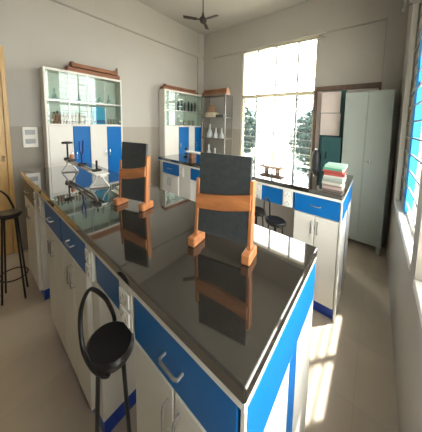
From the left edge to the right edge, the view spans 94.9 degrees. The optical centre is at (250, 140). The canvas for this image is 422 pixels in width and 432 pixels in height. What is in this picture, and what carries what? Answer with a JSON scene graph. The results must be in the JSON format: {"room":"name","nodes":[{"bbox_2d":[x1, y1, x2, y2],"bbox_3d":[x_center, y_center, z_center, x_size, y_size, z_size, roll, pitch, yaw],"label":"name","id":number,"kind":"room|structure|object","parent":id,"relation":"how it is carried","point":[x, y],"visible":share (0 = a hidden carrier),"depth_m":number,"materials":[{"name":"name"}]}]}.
{"room":"science classroom","nodes":[
{"label":"science classroom","id":0,"kind":"room"},
{"bbox_2d":[0,0,197,254],"bbox_3d":[-2.276,-0.424,2.155,0.120,3.150,4.701,5,6,33],"label":"wall","id":1,"kind":"structure","parent":0,"point":[34,34],"depth_m":2.36,"materials":[{"name":"paint"}]},
{"bbox_2d":[0,46,17,256],"bbox_3d":[-2.632,0.159,1.540,0.050,2.070,0.865,5,6,33],"label":"door","id":2,"kind":"structure","parent":1,"relation":"in","point":[6,168],"depth_m":1.88,"materials":[{"name":"beige wood"}]},
{"bbox_2d":[22,127,38,147],"bbox_3d":[-2.326,-0.032,2.005,0.020,0.216,0.106,5,6,33],"label":"switch panel","id":3,"kind":"object","parent":1,"relation":"attached to","point":[29,134],"visible":1,"depth_m":2.00,"materials":[{"name":"white plastic"}]},
{"bbox_2d":[51,0,198,57],"bbox_3d":[-2.233,-1.560,1.944,0.018,0.070,4.320,5,6,33],"label":"trim","id":4,"kind":"structure","parent":1,"relation":"attached to","point":[68,2],"depth_m":2.62,"materials":[{"name":"grey paint"}]},
{"bbox_2d":[197,58,198,92],"bbox_3d":[-1.063,-0.889,3.798,0.022,1.476,0.014,5,6,33],"label":"trim","id":5,"kind":"structure","parent":1,"relation":"attached to","point":[197,58],"depth_m":3.75,"materials":[{"name":"grey paint"}]},
{"bbox_2d":[198,33,203,151],"bbox_3d":[-1.033,-0.532,3.894,0.018,3.150,0.141,5,6,33],"label":"trim","id":6,"kind":"structure","parent":1,"relation":"attached to","point":[200,36],"depth_m":3.81,"materials":[{"name":"grey paint"}]},
{"bbox_2d":[0,238,398,431],"bbox_3d":[-0.961,1.294,1.392,3.557,0.060,4.711,5,6,33],"label":"floor","id":7,"kind":"structure","parent":0,"point":[352,383],"depth_m":1.11,"materials":[{"name":"tile"}]},
{"bbox_2d":[0,190,28,305],"bbox_3d":[-1.843,0.804,1.464,0.195,0.849,0.154,6,6,40],"label":"bar stool","id":8,"kind":"object","parent":7,"relation":"on","point":[14,213],"visible":1,"depth_m":1.46,"materials":[{"name":"black metal"}]},
{"bbox_2d":[23,179,49,299],"bbox_3d":[-1.639,0.766,1.708,0.425,0.895,0.484,5,6,33],"label":"base cabinet","id":9,"kind":"object","parent":7,"relation":"on","point":[36,224],"visible":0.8,"depth_m":1.45,"materials":[{"name":"white laminate"},{"name":"blue laminate"}]},
{"bbox_2d":[21,163,316,412],"bbox_3d":[-0.854,0.358,1.171,2.344,0.052,0.475,5,6,33],"label":"countertop","id":10,"kind":"structure","parent":9,"relation":"on","point":[230,316],"depth_m":0.60,"materials":[{"name":"black stone"}]},
{"bbox_2d":[33,190,44,216],"bbox_3d":[-1.427,0.430,1.295,0.329,0.143,0.036,5,6,33],"label":"apron panel","id":11,"kind":"object","parent":10,"relation":"attached to","point":[39,205],"visible":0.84,"depth_m":1.25,"materials":[{"name":"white laminate"}]},
{"bbox_2d":[61,140,109,188],"bbox_3d":[-1.276,0.145,1.438,0.805,0.300,0.101,5,6,33],"label":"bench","id":12,"kind":"object","parent":10,"relation":"on","point":[99,172],"visible":1,"depth_m":1.42,"materials":[{"name":"black metal"},{"name":"white metal"},{"name":"blue plastic"}]},
{"bbox_2d":[111,186,118,194],"bbox_3d":[-0.799,0.315,1.215,0.180,0.030,0.100,5,6,33],"label":"paper sheet","id":13,"kind":"object","parent":10,"relation":"on","point":[116,190],"visible":0.2,"depth_m":1.21,"materials":[{"name":"white paper"}]},
{"bbox_2d":[96,256,134,332],"bbox_3d":[-0.485,0.513,0.672,0.324,0.143,0.036,5,6,33],"label":"apron panel","id":14,"kind":"object","parent":10,"relation":"attached to","point":[116,291],"visible":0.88,"depth_m":0.65,"materials":[{"name":"blue laminate"},{"name":"white plastic"}]},
{"bbox_2d":[119,286,129,309],"bbox_3d":[-0.395,0.492,0.593,0.062,0.045,0.005,5,6,33],"label":"socket","id":15,"kind":"object","parent":14,"relation":"attached to","point":[124,294],"depth_m":0.59,"materials":[{"name":"white plastic"}]},
{"bbox_2d":[119,304,129,327],"bbox_3d":[-0.397,0.553,0.598,0.062,0.045,0.005,5,6,33],"label":"socket","id":16,"kind":"object","parent":14,"relation":"attached to","point":[124,312],"depth_m":0.59,"materials":[{"name":"white plastic"}]},
{"bbox_2d":[113,142,152,211],"bbox_3d":[-0.624,0.183,1.004,0.212,0.340,0.068,3,5,18],"label":"stand","id":17,"kind":"object","parent":10,"relation":"on","point":[134,169],"visible":1,"depth_m":1.00,"materials":[{"name":"wood"}]},
{"bbox_2d":[188,152,256,265],"bbox_3d":[-0.101,0.224,0.671,0.250,0.347,0.068,4,5,22],"label":"blackboard","id":18,"kind":"object","parent":10,"relation":"on","point":[225,186],"visible":1,"depth_m":0.67,"materials":[{"name":"wood"}]},
{"bbox_2d":[39,66,122,172],"bbox_3d":[-2.000,0.182,2.339,0.182,1.930,0.714,5,6,33],"label":"tall cabinet","id":19,"kind":"object","parent":7,"relation":"on","point":[102,142],"visible":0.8,"depth_m":2.26,"materials":[{"name":"white laminate"}]},
{"bbox_2d":[53,112,55,123],"bbox_3d":[-2.139,-0.246,2.068,0.024,0.127,0.024,5,6,33],"label":"jar","id":20,"kind":"object","parent":19,"relation":"in","point":[54,115],"visible":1,"depth_m":2.06,"materials":[{"name":"brown"}]},
{"bbox_2d":[56,111,58,123],"bbox_3d":[-2.125,-0.252,2.089,0.024,0.137,0.024,5,6,33],"label":"jar","id":21,"kind":"object","parent":19,"relation":"in","point":[57,114],"visible":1,"depth_m":2.08,"materials":[{"name":"brown glass"}]},
{"bbox_2d":[59,112,62,123],"bbox_3d":[-2.110,-0.248,2.111,0.024,0.127,0.024,5,6,33],"label":"jar","id":22,"kind":"object","parent":19,"relation":"in","point":[60,115],"visible":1,"depth_m":2.10,"materials":[{"name":"clear"}]},
{"bbox_2d":[63,111,65,123],"bbox_3d":[-2.096,-0.255,2.132,0.024,0.137,0.024,5,6,33],"label":"jar","id":23,"kind":"object","parent":19,"relation":"in","point":[64,117],"visible":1,"depth_m":2.13,"materials":[{"name":"brown"}]},
{"bbox_2d":[66,113,68,123],"bbox_3d":[-2.082,-0.251,2.154,0.024,0.127,0.024,5,6,33],"label":"jar","id":24,"kind":"object","parent":19,"relation":"in","point":[67,116],"visible":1,"depth_m":2.15,"materials":[{"name":"clear glass"}]},
{"bbox_2d":[72,113,74,123],"bbox_3d":[-2.053,-0.254,2.197,0.024,0.127,0.024,5,6,33],"label":"jar","id":25,"kind":"object","parent":19,"relation":"in","point":[73,116],"visible":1,"depth_m":2.19,"materials":[{"name":"brown"}]},
{"bbox_2d":[75,112,77,123],"bbox_3d":[-2.038,-0.260,2.218,0.024,0.137,0.024,5,6,33],"label":"jar","id":26,"kind":"object","parent":19,"relation":"in","point":[76,116],"visible":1,"depth_m":2.21,"materials":[{"name":"brown"}]},
{"bbox_2d":[47,100,116,106],"bbox_3d":[-1.994,-0.448,2.295,0.132,0.012,0.682,5,6,33],"label":"shelf","id":27,"kind":"object","parent":19,"relation":"attached to","point":[66,102],"depth_m":2.28,"materials":[{"name":"white laminate"}]},
{"bbox_2d":[64,65,119,79],"bbox_3d":[-1.924,-0.816,2.336,0.110,0.062,0.515,5,6,33],"label":"trough","id":28,"kind":"object","parent":19,"relation":"on","point":[67,67],"visible":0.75,"depth_m":2.26,"materials":[{"name":"red wood"}]},
{"bbox_2d":[69,61,116,75],"bbox_3d":[-1.926,-0.878,2.343,0.090,0.057,0.450,5,6,33],"label":"trough","id":29,"kind":"object","parent":28,"relation":"on","point":[71,63],"visible":0.92,"depth_m":2.29,"materials":[{"name":"red wood"}]},
{"bbox_2d":[91,107,104,123],"bbox_3d":[-1.916,-0.310,2.392,0.055,0.214,0.140,5,6,33],"label":"box","id":30,"kind":"object","parent":19,"relation":"in","point":[97,113],"visible":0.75,"depth_m":2.37,"materials":[{"name":"blue"}]},
{"bbox_2d":[44,201,135,431],"bbox_3d":[-0.852,0.835,1.187,0.802,0.895,0.484,5,6,33],"label":"base cabinet","id":31,"kind":"object","parent":7,"relation":"on","point":[71,264],"visible":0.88,"depth_m":0.90,"materials":[{"name":"white laminate"}]},
{"bbox_2d":[85,248,89,263],"bbox_3d":[-0.660,0.468,0.768,0.050,0.046,0.005,5,6,33],"label":"socket","id":32,"kind":"object","parent":31,"relation":"attached to","point":[87,251],"depth_m":0.76,"materials":[{"name":"white plastic"}]},
{"bbox_2d":[85,263,90,278],"bbox_3d":[-0.662,0.530,0.773,0.050,0.046,0.005,5,6,33],"label":"socket","id":33,"kind":"object","parent":31,"relation":"attached to","point":[87,266],"depth_m":0.77,"materials":[{"name":"white plastic"}]},
{"bbox_2d":[78,287,133,431],"bbox_3d":[-0.469,0.917,0.644,0.154,0.849,0.195,-2,6,-41],"label":"bar stool","id":34,"kind":"object","parent":7,"relation":"on","point":[108,349],"visible":0.98,"depth_m":0.61,"materials":[{"name":"black"}]},
{"bbox_2d":[163,162,195,201],"bbox_3d":[-0.778,0.718,2.598,0.550,0.895,0.632,5,6,33],"label":"base cabinet","id":35,"kind":"object","parent":7,"relation":"on","point":[176,178],"visible":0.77,"depth_m":2.30,"materials":[{"name":"white laminate"}]},
{"bbox_2d":[158,153,353,202],"bbox_3d":[-0.111,0.300,2.139,2.185,0.052,0.660,5,6,33],"label":"countertop","id":36,"kind":"structure","parent":35,"relation":"on","point":[305,181],"depth_m":1.66,"materials":[{"name":"black stone"}]},
{"bbox_2d":[185,150,199,158],"bbox_3d":[-0.624,0.196,2.354,0.500,0.085,0.080,5,6,33],"label":"bridge","id":37,"kind":"object","parent":36,"relation":"on","point":[192,154],"visible":0.48,"depth_m":2.41,"materials":[{"name":"white wood"}]},
{"bbox_2d":[190,168,294,208],"bbox_3d":[-0.175,0.424,1.837,1.244,0.143,0.036,5,6,33],"label":"apron panel","id":38,"kind":"object","parent":36,"relation":"attached to","point":[286,198],"visible":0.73,"depth_m":1.60,"materials":[{"name":"blue laminate"}]},
{"bbox_2d":[283,199,290,205],"bbox_3d":[0.289,0.497,1.515,0.060,0.045,0.005,5,6,33],"label":"socket","id":39,"kind":"object","parent":38,"relation":"attached to","point":[286,202],"depth_m":1.51,"materials":[{"name":"white plastic"}]},
{"bbox_2d":[284,192,290,198],"bbox_3d":[0.291,0.436,1.510,0.060,0.045,0.005,5,6,33],"label":"socket","id":40,"kind":"object","parent":38,"relation":"attached to","point":[287,195],"depth_m":1.51,"materials":[{"name":"white plastic"}]},
{"bbox_2d":[259,161,284,172],"bbox_3d":[0.207,0.259,1.865,0.240,0.095,0.080,5,6,33],"label":"bridge","id":41,"kind":"object","parent":36,"relation":"on","point":[267,166],"visible":1,"depth_m":1.84,"materials":[{"name":"brown wood"}]},
{"bbox_2d":[322,184,344,190],"bbox_3d":[0.637,0.347,1.455,0.140,0.016,0.156,5,6,33],"label":"book","id":42,"kind":"object","parent":36,"relation":"on","point":[323,186],"visible":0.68,"depth_m":1.39,"materials":[{"name":"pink paper"}]},
{"bbox_2d":[322,183,344,188],"bbox_3d":[0.638,0.331,1.462,0.136,0.014,0.148,5,6,34],"label":"book","id":43,"kind":"object","parent":42,"relation":"on","point":[322,183],"visible":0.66,"depth_m":1.40,"materials":[{"name":"white paper"}]},
{"bbox_2d":[322,181,344,186],"bbox_3d":[0.638,0.315,1.460,0.132,0.019,0.156,5,6,36],"label":"book","id":44,"kind":"object","parent":43,"relation":"on","point":[324,182],"visible":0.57,"depth_m":1.40,"materials":[{"name":"white paper"}]},
{"bbox_2d":[322,179,345,184],"bbox_3d":[0.639,0.298,1.448,0.140,0.016,0.148,5,6,36],"label":"book","id":45,"kind":"object","parent":44,"relation":"on","point":[326,180],"visible":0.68,"depth_m":1.39,"materials":[{"name":"white paper"}]},
{"bbox_2d":[323,175,346,181],"bbox_3d":[0.647,0.281,1.460,0.136,0.018,0.156,5,6,36],"label":"book","id":46,"kind":"object","parent":45,"relation":"on","point":[329,178],"visible":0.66,"depth_m":1.40,"materials":[{"name":"white paper"}]},
{"bbox_2d":[324,175,343,178],"bbox_3d":[0.643,0.264,1.457,0.132,0.016,0.148,5,6,31],"label":"book","id":47,"kind":"object","parent":46,"relation":"on","point":[324,175],"visible":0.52,"depth_m":1.39,"materials":[{"name":"white paper"}]},
{"bbox_2d":[324,171,345,177],"bbox_3d":[0.646,0.246,1.448,0.140,0.020,0.156,5,6,31],"label":"book","id":48,"kind":"object","parent":47,"relation":"on","point":[343,175],"visible":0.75,"depth_m":1.38,"materials":[{"name":"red paper"}]},
{"bbox_2d":[323,169,345,173],"bbox_3d":[0.645,0.225,1.459,0.136,0.021,0.148,5,6,35],"label":"book","id":49,"kind":"object","parent":48,"relation":"on","point":[325,170],"visible":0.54,"depth_m":1.40,"materials":[{"name":"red paper"}]},
{"bbox_2d":[323,166,343,171],"bbox_3d":[0.638,0.207,1.444,0.132,0.016,0.156,5,6,34],"label":"book","id":50,"kind":"object","parent":49,"relation":"on","point":[324,167],"visible":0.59,"depth_m":1.38,"materials":[{"name":"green paper"}]},
{"bbox_2d":[325,162,347,169],"bbox_3d":[0.648,0.192,1.438,0.140,0.017,0.148,5,6,33],"label":"book","id":51,"kind":"object","parent":50,"relation":"on","point":[329,164],"visible":1,"depth_m":1.40,"materials":[{"name":"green paper"}]},
{"bbox_2d":[159,89,202,189],"bbox_3d":[-1.239,0.109,3.479,0.182,1.930,0.805,5,6,33],"label":"tall cabinet","id":52,"kind":"object","parent":7,"relation":"on","point":[174,138],"visible":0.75,"depth_m":3.34,"materials":[{"name":"white laminate"}]},
{"bbox_2d":[160,86,198,94],"bbox_3d":[-1.239,-0.875,3.372,0.100,0.047,0.720,5,6,33],"label":"trough","id":53,"kind":"object","parent":52,"relation":"on","point":[161,87],"visible":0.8,"depth_m":3.24,"materials":[{"name":"red wood"}]},
{"bbox_2d":[163,84,195,91],"bbox_3d":[-1.241,-0.920,3.364,0.080,0.042,0.630,5,6,33],"label":"trough","id":54,"kind":"object","parent":53,"relation":"on","point":[165,85],"visible":0.95,"depth_m":3.30,"materials":[{"name":"red wood"}]},
{"bbox_2d":[201,93,232,154],"bbox_3d":[-0.650,0.124,3.583,0.593,1.920,0.218,5,6,33],"label":"rack","id":55,"kind":"object","parent":7,"relation":"on","point":[225,95],"visible":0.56,"depth_m":3.47,"materials":[{"name":"grey metal"}]},
{"bbox_2d":[206,124,212,136],"bbox_3d":[-0.782,-0.185,3.628,0.130,0.251,0.126,5,6,33],"label":"flask","id":56,"kind":"object","parent":55,"relation":"on","point":[209,133],"visible":0.94,"depth_m":3.60,"materials":[{"name":"grey"}]},
{"bbox_2d":[205,112,218,116],"bbox_3d":[-0.731,-0.477,3.575,0.220,0.086,0.140,5,6,33],"label":"carton","id":57,"kind":"object","parent":55,"relation":"on","point":[207,114],"visible":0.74,"depth_m":3.51,"materials":[{"name":"beige cardboard"}]},
{"bbox_2d":[208,105,216,112],"bbox_3d":[-0.719,-0.589,3.560,0.120,0.140,0.100,5,6,33],"label":"carton","id":58,"kind":"object","parent":57,"relation":"on","point":[212,108],"visible":0.92,"depth_m":3.52,"materials":[{"name":"brown cardboard"}]},
{"bbox_2d":[213,128,217,137],"bbox_3d":[-0.650,-0.141,3.542,0.096,0.186,0.094,5,6,33],"label":"flask","id":59,"kind":"object","parent":55,"relation":"on","point":[215,133],"visible":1,"depth_m":3.52,"materials":[{"name":"grey"}]},
{"bbox_2d":[202,90,229,94],"bbox_3d":[-0.642,-0.855,3.468,0.610,0.062,0.100,5,6,33],"label":"trough","id":60,"kind":"object","parent":55,"relation":"on","point":[226,91],"visible":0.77,"depth_m":3.38,"materials":[{"name":"brown wood"}]},
{"bbox_2d":[204,87,228,92],"bbox_3d":[-0.632,-0.912,3.458,0.570,0.052,0.080,5,6,33],"label":"trough","id":61,"kind":"object","parent":60,"relation":"on","point":[226,88],"visible":0.98,"depth_m":3.41,"materials":[{"name":"brown wood"}]},
{"bbox_2d":[201,137,230,139],"bbox_3d":[-0.645,-0.042,3.568,0.593,0.014,0.218,5,6,33],"label":"shelf","id":62,"kind":"object","parent":55,"relation":"attached to","point":[224,138],"depth_m":3.46,"materials":[{"name":"grey paint"}]},
{"bbox_2d":[203,94,232,97],"bbox_3d":[-0.621,-0.819,3.503,0.593,0.014,0.218,5,6,33],"label":"shelf","id":63,"kind":"object","parent":55,"relation":"attached to","point":[216,95],"depth_m":3.45,"materials":[{"name":"grey metal"}]},
{"bbox_2d":[134,261,315,431],"bbox_3d":[-0.073,0.903,0.672,0.414,0.895,0.484,5,6,33],"label":"base cabinet","id":64,"kind":"object","parent":7,"relation":"on","point":[174,393],"visible":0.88,"depth_m":0.49,"materials":[{"name":"white laminate"}]},
{"bbox_2d":[255,206,264,226],"bbox_3d":[0.040,0.848,1.645,0.154,0.849,0.195,-2,6,-41],"label":"bar stool","id":65,"kind":"object","parent":7,"relation":"on","point":[259,211],"visible":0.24,"depth_m":1.60,"materials":[{"name":"black metal"}]},
{"bbox_2d":[254,198,293,237],"bbox_3d":[0.133,0.768,2.349,1.244,0.895,0.020,5,6,33],"label":"panel","id":66,"kind":"object","parent":7,"relation":"on","point":[287,213],"visible":0.04,"depth_m":2.21,"materials":[{"name":"white laminate"}]},
{"bbox_2d":[263,197,285,234],"bbox_3d":[0.181,0.866,1.480,0.155,0.849,0.194,-1,6,-34],"label":"bar stool","id":67,"kind":"object","parent":7,"relation":"on","point":[274,221],"visible":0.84,"depth_m":1.44,"materials":[{"name":"black"}]},
{"bbox_2d":[311,148,320,169],"bbox_3d":[0.816,0.663,2.447,0.110,1.130,0.110,5,6,33],"label":"apparatus","id":68,"kind":"object","parent":7,"relation":"on","point":[316,155],"visible":0.49,"depth_m":2.37,"materials":[{"name":"black metal"}]},
{"bbox_2d":[293,182,352,322],"bbox_3d":[0.631,0.842,1.665,0.344,0.895,0.632,5,6,33],"label":"base cabinet","id":69,"kind":"object","parent":7,"relation":"on","point":[323,224],"visible":0.79,"depth_m":1.39,"materials":[{"name":"white laminate"}]},
{"bbox_2d":[320,136,342,170],"bbox_3d":[0.976,0.599,2.376,0.215,1.280,0.138,5,6,33],"label":"case","id":70,"kind":"object","parent":7,"relation":"on","point":[331,151],"visible":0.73,"depth_m":2.30,"materials":[{"name":"teal"}]},
{"bbox_2d":[318,90,346,164],"bbox_3d":[1.033,0.300,2.496,0.295,1.860,0.140,5,6,33],"label":"cabinet","id":71,"kind":"object","parent":7,"relation":"on","point":[332,102],"visible":0.35,"depth_m":2.43,"materials":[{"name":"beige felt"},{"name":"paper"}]},
{"bbox_2d":[341,89,395,255],"bbox_3d":[1.321,0.356,2.228,0.463,1.810,0.272,5,6,33],"label":"cupboard","id":72,"kind":"object","parent":7,"relation":"on","point":[369,115],"visible":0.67,"depth_m":2.10,"materials":[{"name":"paint"}]},
{"bbox_2d":[137,0,309,34],"bbox_3d":[-0.860,-1.923,1.120,3.557,0.100,4.711,5,6,33],"label":"ceiling","id":73,"kind":"structure","parent":0,"point":[231,13],"depth_m":2.94,"materials":[{"name":"paint"}]},
{"bbox_2d":[183,0,218,29],"bbox_3d":[-0.587,-1.752,2.458,0.429,0.450,0.416,5,6,33],"label":"ceiling fan","id":74,"kind":"object","parent":73,"relation":"hanging from","point":[203,20],"visible":1,"depth_m":2.45,"materials":[{"name":"grey paint"}]},
{"bbox_2d":[203,0,389,155],"bbox_3d":[0.420,-0.418,3.089,3.337,3.150,0.120,5,6,33],"label":"wall","id":75,"kind":"structure","parent":0,"point":[354,55],"depth_m":2.69,"materials":[{"name":"paint"}]},
{"bbox_2d":[240,35,318,168],"bbox_3d":[0.379,-0.468,3.077,1.315,2.070,0.120,5,6,33],"label":"window","id":76,"kind":"structure","parent":75,"relation":"in","point":[297,93],"depth_m":3.05,"materials":[{"name":"beige metal"}]},
{"bbox_2d":[248,77,314,101],"bbox_3d":[0.409,-0.793,3.071,1.245,0.310,0.007,5,6,33],"label":"grille","id":77,"kind":"object","parent":76,"relation":"attached to","point":[277,81],"depth_m":3.03,"materials":[{"name":"grey metal"}]},
{"bbox_2d":[233,35,326,54],"bbox_3d":[0.356,-1.436,2.938,1.570,0.065,0.094,5,6,33],"label":"curtain rod","id":78,"kind":"object","parent":75,"relation":"attached to","point":[324,36],"visible":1,"depth_m":2.80,"materials":[{"name":"grey metal"}]},
{"bbox_2d":[203,12,386,59],"bbox_3d":[0.301,-1.544,3.014,3.022,0.062,0.018,5,6,33],"label":"trim","id":79,"kind":"structure","parent":75,"relation":"attached to","point":[383,15],"depth_m":2.71,"materials":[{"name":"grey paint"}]},
{"bbox_2d":[310,82,381,168],"bbox_3d":[1.190,0.260,2.517,0.761,1.945,0.050,5,6,33],"label":"door frame","id":80,"kind":"structure","parent":75,"relation":"in","point":[373,86],"depth_m":2.60,"materials":[{"name":"brown wood"}]},
{"bbox_2d":[381,17,387,80],"bbox_3d":[1.555,-1.050,2.206,0.013,0.710,0.022,5,6,33],"label":"trim","id":81,"kind":"structure","parent":75,"relation":"attached to","point":[387,17],"depth_m":2.20,"materials":[{"name":"grey paint"}]},
{"bbox_2d":[382,0,408,244],"bbox_3d":[1.612,-0.306,2.218,0.179,3.150,0.018,5,6,33],"label":"trim","id":82,"kind":"structure","parent":75,"relation":"attached to","point":[397,19],"depth_m":2.16,"materials":[{"name":"grey paint"}]},
{"bbox_2d":[386,0,421,431],"bbox_3d":[0.496,-0.179,0.296,0.100,3.150,4.461,5,6,33],"label":"wall","id":83,"kind":"structure","parent":0,"point":[405,319],"depth_m":0.98,"materials":[{"name":"paint"}]},
{"bbox_2d":[401,0,411,11],"bbox_3d":[1.214,-1.258,1.397,0.075,0.034,1.180,5,6,33],"label":"curtain rod","id":84,"kind":"object","parent":83,"relation":"attached to","point":[405,1],"visible":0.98,"depth_m":1.80,"materials":[{"name":"grey metal"}]},
{"bbox_2d":[394,3,421,270],"bbox_3d":[1.155,-0.267,1.283,0.104,1.800,1.060,5,6,33],"label":"window","id":85,"kind":"structure","parent":83,"relation":"in","point":[404,207],"depth_m":1.48,"materials":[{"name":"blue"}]},
{"bbox_2d":[400,11,421,226],"bbox_3d":[1.149,-0.257,1.287,0.012,1.512,1.060,5,6,33],"label":"grille","id":86,"kind":"object","parent":85,"relation":"attached to","point":[416,101],"depth_m":1.48,"materials":[{"name":"grey metal"}]},
{"bbox_2d":[413,279,421,325],"bbox_3d":[0.501,-0.204,0.303,0.104,1.800,1.080,5,6,33],"label":"window","id":87,"kind":"structure","parent":83,"relation":"in","point":[417,285],"depth_m":0.78,"materials":[{"name":"white"}]},
{"label":"outside","id":88,"kind":"structure","parent":0,"visible":0},
{"bbox_2d":[244,132,421,215],"bbox_3d":[2.713,1.585,4.310,60.000,0.100,70.000,5,6,33],"label":"ground","id":89,"kind":"structure","parent":88,"point":[282,155],"depth_m":12.85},
{"bbox_2d":[244,106,261,153],"bbox_3d":[-0.382,0.014,6.516,1.565,2.467,1.583,5,6,33],"label":"tree","id":90,"kind":"object","parent":89,"relation":"on","point":[250,131],"visible":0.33,"depth_m":6.16,"materials":[{"name":"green plant"}]},
{"bbox_2d":[287,108,312,165],"bbox_3d":[1.725,0.259,5.099,1.625,2.351,1.570,5,6,33],"label":"tree","id":91,"kind":"object","parent":89,"relation":"on","point":[305,125],"visible":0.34,"depth_m":4.90,"materials":[{"name":"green plant"}]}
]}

